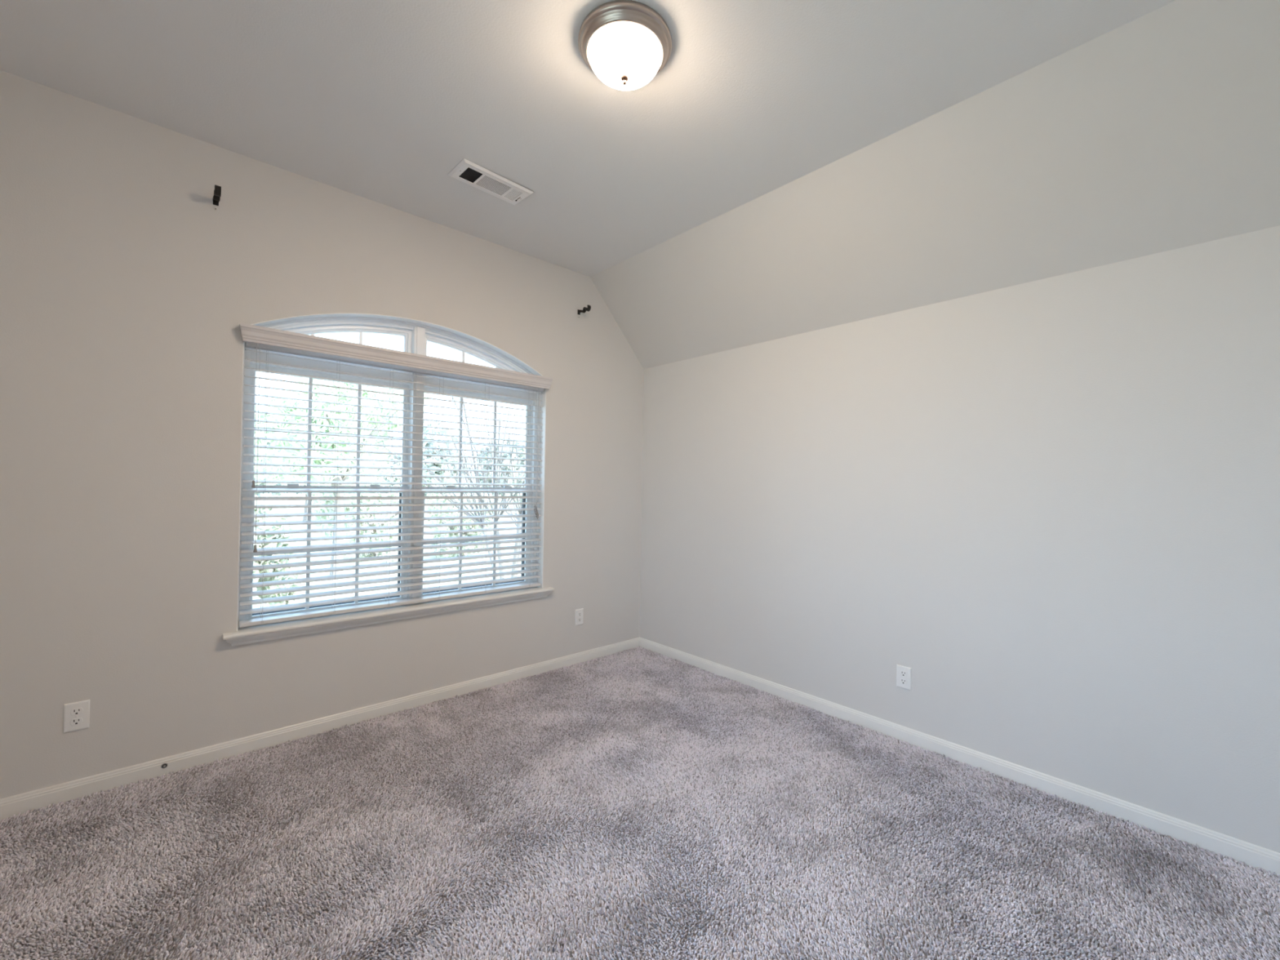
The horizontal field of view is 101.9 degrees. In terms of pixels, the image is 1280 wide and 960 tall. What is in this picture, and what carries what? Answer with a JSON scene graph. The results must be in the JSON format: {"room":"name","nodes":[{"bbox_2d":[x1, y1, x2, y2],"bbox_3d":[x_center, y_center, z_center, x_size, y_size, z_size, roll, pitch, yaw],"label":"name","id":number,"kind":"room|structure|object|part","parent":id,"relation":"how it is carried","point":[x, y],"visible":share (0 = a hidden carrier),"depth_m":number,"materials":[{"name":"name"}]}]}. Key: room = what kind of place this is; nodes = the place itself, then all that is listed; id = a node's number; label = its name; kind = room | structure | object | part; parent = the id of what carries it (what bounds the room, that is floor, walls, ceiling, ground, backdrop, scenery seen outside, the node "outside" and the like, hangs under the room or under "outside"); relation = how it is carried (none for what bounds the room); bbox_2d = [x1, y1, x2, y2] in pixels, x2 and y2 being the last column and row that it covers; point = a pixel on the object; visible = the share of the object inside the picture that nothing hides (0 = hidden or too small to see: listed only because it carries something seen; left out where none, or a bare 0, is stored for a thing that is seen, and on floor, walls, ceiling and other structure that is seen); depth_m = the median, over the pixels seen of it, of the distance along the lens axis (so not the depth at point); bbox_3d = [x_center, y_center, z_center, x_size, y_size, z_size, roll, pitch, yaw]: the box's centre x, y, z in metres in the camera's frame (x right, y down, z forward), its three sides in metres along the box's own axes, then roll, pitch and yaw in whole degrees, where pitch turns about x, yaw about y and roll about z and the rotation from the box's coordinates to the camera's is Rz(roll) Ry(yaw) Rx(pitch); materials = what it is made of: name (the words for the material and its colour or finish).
{"room":"empty bedroom","nodes":[
{"label":"empty bedroom","id":0,"kind":"room"},
{"bbox_2d":[0,70,644,799],"bbox_3d":[-1.313,-0.082,2.970,3.690,2.990,0.170,1,-1,-42],"label":"wall","id":1,"kind":"structure","parent":0,"point":[126,295],"depth_m":2.26,"materials":[{"name":"white paint"}]},
{"bbox_2d":[62,699,89,733],"bbox_3d":[-2.209,0.926,2.036,0.070,0.110,0.009,1,-1,-42],"label":"wall outlet","id":2,"kind":"object","parent":1,"relation":"attached to","point":[76,714],"visible":1,"depth_m":2.03,"materials":[{"name":"white plastic"}]},
{"bbox_2d":[70,717,83,725],"bbox_3d":[-2.207,0.946,2.033,0.034,0.026,0.003,1,-1,-42],"label":"receptacle","id":3,"kind":"object","parent":2,"relation":"attached to","point":[73,721],"depth_m":2.03,"materials":[{"name":"white plastic"}]},
{"bbox_2d":[70,707,83,715],"bbox_3d":[-2.206,0.907,2.034,0.034,0.026,0.003,1,-1,-42],"label":"receptacle","id":4,"kind":"object","parent":2,"relation":"attached to","point":[73,711],"depth_m":2.03,"materials":[{"name":"white plastic"}]},
{"bbox_2d":[213,184,221,209],"bbox_3d":[-1.851,-1.234,2.271,0.022,0.060,0.128,1,-1,-42],"label":"curtain bracket","id":5,"kind":"object","parent":1,"relation":"attached to","point":[217,191],"visible":1,"depth_m":2.25,"materials":[{"name":"black metal"}]},
{"bbox_3d":[-1.892,-1.243,2.316,0.020,0.034,0.004,1,-1,-42],"label":"plate","id":6,"kind":"part","parent":5,"relation":"part of","materials":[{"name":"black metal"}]},
{"bbox_2d":[0,637,639,819],"bbox_3d":[-1.272,1.237,2.891,3.450,0.076,0.013,1,-1,-42],"label":"baseboard","id":7,"kind":"structure","parent":1,"relation":"attached to","point":[11,806],"depth_m":2.44,"materials":[{"name":"white paint"}]},
{"bbox_2d":[160,763,167,768],"bbox_3d":[-2.014,1.211,2.199,0.021,0.021,0.009,1,-1,-42],"label":"socket","id":8,"kind":"object","parent":7,"relation":"attached to","point":[164,765],"visible":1,"depth_m":2.20,"materials":[{"name":"grey"}]},
{"bbox_2d":[222,586,554,646],"bbox_3d":[-1.258,0.738,2.938,1.728,0.062,0.139,1,-1,-42],"label":"window sill","id":9,"kind":"structure","parent":1,"relation":"attached to","point":[264,633],"depth_m":2.74,"materials":[{"name":"white paint"}]},
{"bbox_2d":[236,312,546,631],"bbox_3d":[-1.290,-0.090,2.990,1.622,1.617,0.168,1,-1,-42],"label":"window","id":10,"kind":"structure","parent":1,"relation":"in","point":[415,334],"depth_m":2.96,"materials":[{"name":"white plastic"}]},
{"bbox_3d":[-1.616,0.364,2.739,0.750,0.666,0.025,1,-1,-42],"label":"sash","id":11,"kind":"part","parent":10,"relation":"part of","materials":[{"name":"white plastic"}]},
{"bbox_3d":[-1.625,-0.243,2.765,0.750,0.625,0.025,1,-1,-42],"label":"sash","id":12,"kind":"part","parent":10,"relation":"part of","materials":[{"name":"white plastic"}]},
{"bbox_2d":[283,324,411,352],"bbox_3d":[-1.605,-0.750,2.755,0.746,0.237,0.032,1,-1,-42],"label":"light","id":13,"kind":"object","parent":10,"relation":"on","point":[317,329],"depth_m":2.83,"materials":[{"name":"clear glass"}]},
{"bbox_3d":[-1.310,-0.587,3.024,1.561,0.076,0.078,1,-1,-42],"label":"transom rail","id":14,"kind":"part","parent":10,"relation":"part of","materials":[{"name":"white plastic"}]},
{"bbox_2d":[238,323,552,626],"bbox_3d":[-1.238,-0.001,2.932,1.652,1.389,0.116,1,-1,-42],"label":"window blind","id":15,"kind":"object","parent":10,"relation":"attached to","point":[257,337],"visible":1,"depth_m":2.79,"materials":[{"name":"white plastic"}]},
{"bbox_3d":[-1.788,-0.317,2.414,0.003,0.641,0.002,1,-1,-42],"label":"tilt cord","id":16,"kind":"part","parent":15,"relation":"part of","materials":[{"name":"grey plastic"}]},
{"bbox_3d":[-1.782,-0.167,2.420,0.003,0.941,0.002,1,-1,-42],"label":"tilt cord","id":17,"kind":"part","parent":15,"relation":"part of","materials":[{"name":"grey plastic"}]},
{"bbox_3d":[-1.787,0.018,2.471,0.002,1.295,0.056,1,-1,-42],"label":"ladder cord","id":18,"kind":"part","parent":15,"relation":"part of","materials":[{"name":"white fabric"}]},
{"bbox_3d":[-1.566,0.024,2.674,0.002,1.295,0.056,1,-1,-42],"label":"ladder cord","id":19,"kind":"part","parent":15,"relation":"part of","materials":[{"name":"white fabric"}]},
{"bbox_3d":[-1.374,0.028,2.849,0.002,1.295,0.056,1,-1,-42],"label":"ladder cord","id":20,"kind":"part","parent":15,"relation":"part of","materials":[{"name":"white fabric"}]},
{"bbox_3d":[-1.270,0.682,2.947,1.597,0.022,0.053,1,-1,-42],"label":"rail","id":21,"kind":"part","parent":15,"relation":"part of","materials":[{"name":"white plastic"}]},
{"bbox_3d":[-1.171,0.033,3.034,0.002,1.295,0.056,1,-1,-42],"label":"ladder cord","id":22,"kind":"part","parent":15,"relation":"part of","materials":[{"name":"white fabric"}]},
{"bbox_3d":[-0.961,0.038,3.227,0.002,1.295,0.056,1,-1,-42],"label":"ladder cord","id":23,"kind":"part","parent":15,"relation":"part of","materials":[{"name":"white fabric"}]},
{"bbox_3d":[-0.732,0.043,3.436,0.002,1.295,0.056,1,-1,-42],"label":"ladder cord","id":24,"kind":"part","parent":15,"relation":"part of","materials":[{"name":"white fabric"}]},
{"bbox_3d":[-0.674,-0.222,3.432,0.011,0.778,0.003,1,-1,-42],"label":"lift cord","id":25,"kind":"part","parent":15,"relation":"part of","materials":[{"name":"white fabric"}]},
{"bbox_2d":[424,333,515,371],"bbox_3d":[-1.011,-0.736,3.298,0.743,0.237,0.032,1,-1,-42],"label":"light","id":26,"kind":"object","parent":10,"relation":"on","point":[464,348],"depth_m":3.22,"materials":[{"name":"clear glass"}]},
{"bbox_3d":[-1.023,0.378,3.282,0.747,0.666,0.025,1,-1,-42],"label":"sash","id":27,"kind":"part","parent":10,"relation":"part of","materials":[{"name":"white plastic"}]},
{"bbox_3d":[-1.031,-0.229,3.307,0.747,0.625,0.025,1,-1,-42],"label":"sash","id":28,"kind":"part","parent":10,"relation":"part of","materials":[{"name":"white plastic"}]},
{"bbox_2d":[574,608,583,625],"bbox_3d":[-0.427,0.967,3.664,0.070,0.110,0.009,1,-1,-42],"label":"wall outlet","id":29,"kind":"object","parent":1,"relation":"attached to","point":[579,617],"visible":1,"depth_m":3.66,"materials":[{"name":"white plastic"}]},
{"bbox_2d":[577,304,591,317],"bbox_3d":[-0.389,-1.172,3.608,0.022,0.060,0.128,1,-1,-42],"label":"curtain bracket","id":30,"kind":"object","parent":1,"relation":"attached to","point":[584,308],"visible":1,"depth_m":3.60,"materials":[{"name":"black metal"}]},
{"bbox_3d":[-0.387,-1.183,3.607,0.022,0.037,0.125,1,-1,-42],"label":"arm","id":31,"kind":"part","parent":30,"relation":"part of","materials":[{"name":"black metal"}]},
{"bbox_2d":[0,0,1175,276],"bbox_3d":[-0.312,-1.525,1.425,3.032,0.100,3.450,1,-1,-42],"label":"ceiling","id":32,"kind":"structure","parent":0,"point":[380,101],"depth_m":1.94,"materials":[{"name":"white paint"}]},
{"bbox_2d":[447,158,533,205],"bbox_3d":[-0.735,-1.463,2.572,0.371,0.012,0.178,3,-2,-44],"label":"ceiling vent","id":33,"kind":"object","parent":32,"relation":"in","point":[467,171],"visible":1,"depth_m":2.55,"materials":[{"name":"white metal"}]},
{"bbox_2d":[577,0,671,90],"bbox_3d":[-0.051,-1.396,1.739,0.312,0.145,0.312,1,-1,-42],"label":"ceiling light","id":34,"kind":"object","parent":32,"relation":"attached to","point":[625,43],"visible":1,"depth_m":1.66,"materials":[{"name":"white glass"}]},
{"bbox_3d":[-0.051,-1.390,1.739,0.244,0.078,0.244,1,-1,-42],"label":"lamp shade","id":35,"kind":"part","parent":34,"relation":"part of","materials":[{"name":"white glass"}]},
{"bbox_2d":[0,648,1279,959],"bbox_3d":[-0.114,1.349,1.622,3.450,0.141,3.450,1,-1,-42],"label":"floor","id":36,"kind":"structure","parent":0,"point":[380,940],"depth_m":1.70,"materials":[{"name":"grey carpet"}]},
{"bbox_2d":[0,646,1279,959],"bbox_3d":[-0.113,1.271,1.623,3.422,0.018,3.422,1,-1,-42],"label":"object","id":37,"kind":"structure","parent":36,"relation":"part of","point":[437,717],"depth_m":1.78,"materials":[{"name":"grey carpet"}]},
{"bbox_2d":[590,0,1279,368],"bbox_3d":[1.045,-1.205,2.667,0.658,0.676,3.450,1,-1,-42],"label":"ceiling","id":38,"kind":"structure","parent":0,"point":[1158,132],"depth_m":2.08,"materials":[{"name":"white paint"}]},
{"bbox_2d":[640,225,1279,853],"bbox_3d":[1.220,0.294,2.836,0.120,2.314,3.450,1,-1,-42],"label":"wall","id":39,"kind":"structure","parent":0,"point":[1053,503],"depth_m":2.25,"materials":[{"name":"white paint"}]},
{"bbox_2d":[896,664,911,690],"bbox_3d":[1.325,0.992,2.608,0.009,0.110,0.070,1,-1,-42],"label":"wall outlet","id":40,"kind":"object","parent":39,"relation":"attached to","point":[903,673],"visible":1,"depth_m":2.60,"materials":[{"name":"white plastic"}]},
{"bbox_2d":[899,678,906,684],"bbox_3d":[1.322,1.011,2.606,0.003,0.026,0.034,1,-1,-42],"label":"receptacle","id":41,"kind":"object","parent":40,"relation":"attached to","point":[902,681],"depth_m":2.61,"materials":[{"name":"white plastic"}]},
{"bbox_2d":[899,670,906,676],"bbox_3d":[1.323,0.972,2.606,0.003,0.026,0.034,1,-1,-42],"label":"receptacle","id":42,"kind":"object","parent":40,"relation":"attached to","point":[902,673],"depth_m":2.61,"materials":[{"name":"white plastic"}]},
{"bbox_2d":[639,637,1279,875],"bbox_3d":[1.156,1.274,2.782,0.013,0.076,3.450,1,-1,-42],"label":"baseboard","id":43,"kind":"structure","parent":39,"relation":"attached to","point":[1253,855],"depth_m":2.24,"materials":[{"name":"white paint"}]},
{"label":"outside","id":44,"kind":"structure","parent":0,"visible":0},
{"bbox_2d":[252,495,521,608],"bbox_3d":[-8.127,1.759,20.346,70.000,0.099,85.000,1,-1,-42],"label":"ground","id":45,"kind":"structure","parent":44,"point":[293,510],"depth_m":11.06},
{"bbox_2d":[253,417,297,497],"bbox_3d":[-11.856,-0.243,14.634,3.399,3.905,3.976,1,-1,-42],"label":"tree","id":46,"kind":"object","parent":45,"relation":"on","point":[274,459],"visible":0.02,"depth_m":14.32,"materials":[{"name":"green plant"}]},
{"bbox_2d":[253,500,304,606],"bbox_3d":[-4.684,0.971,6.186,1.245,1.543,1.128,1,-1,-42],"label":"shrub","id":47,"kind":"object","parent":45,"relation":"on","point":[257,511],"visible":0.16,"depth_m":6.32,"materials":[{"name":"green plant"}]},
{"bbox_2d":[263,432,366,520],"bbox_3d":[-12.469,-0.102,19.637,3.682,3.690,3.951,1,-1,-42],"label":"tree","id":48,"kind":"object","parent":45,"relation":"on","point":[304,518],"visible":0.02,"depth_m":19.45,"materials":[{"name":"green plant"}]},
{"bbox_2d":[253,349,435,575],"bbox_3d":[-5.370,-0.376,8.972,2.468,4.264,3.274,1,-1,22],"label":"tree","id":49,"kind":"object","parent":45,"relation":"on","point":[286,393],"visible":0.49,"depth_m":8.29,"materials":[{"name":"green plant"}]},
{"bbox_2d":[311,457,401,564],"bbox_3d":[-5.885,0.670,10.923,2.124,2.386,1.992,1,-1,-11],"label":"shrub","id":50,"kind":"object","parent":45,"relation":"on","point":[314,501],"visible":0.3,"depth_m":10.78,"materials":[{"name":"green plant"}]},
{"bbox_2d":[369,417,470,517],"bbox_3d":[-9.716,-0.511,23.283,3.869,4.657,3.466,1,-1,27],"label":"tree","id":51,"kind":"object","parent":45,"relation":"on","point":[426,423],"visible":0.31,"depth_m":22.79,"materials":[{"name":"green plant"}]},
{"bbox_2d":[368,396,525,579],"bbox_3d":[-1.681,0.302,6.668,3.082,2.990,2.779,1,-1,-11],"label":"bare tree","id":52,"kind":"object","parent":45,"relation":"on","point":[480,500],"visible":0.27,"depth_m":6.32,"materials":[{"name":"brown plant"}]},
{"bbox_2d":[424,478,501,558],"bbox_3d":[-3.977,0.874,11.776,1.443,1.914,1.997,1,-1,20],"label":"shrub","id":53,"kind":"object","parent":45,"relation":"on","point":[448,507],"visible":0.34,"depth_m":11.42,"materials":[{"name":"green plant"}]},
{"bbox_2d":[475,435,524,515],"bbox_3d":[-6.897,-0.221,27.550,3.532,4.241,4.241,1,-1,-42],"label":"tree","id":54,"kind":"object","parent":45,"relation":"on","point":[514,450],"visible":0.37,"depth_m":27.18,"materials":[{"name":"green plant"}]},
{"bbox_2d":[504,467,524,519],"bbox_3d":[-2.735,0.790,13.766,1.645,2.284,1.949,1,-1,-42],"label":"tree","id":55,"kind":"object","parent":45,"relation":"on","point":[522,468],"visible":0.02,"depth_m":13.77,"materials":[{"name":"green plant"}]}
]}

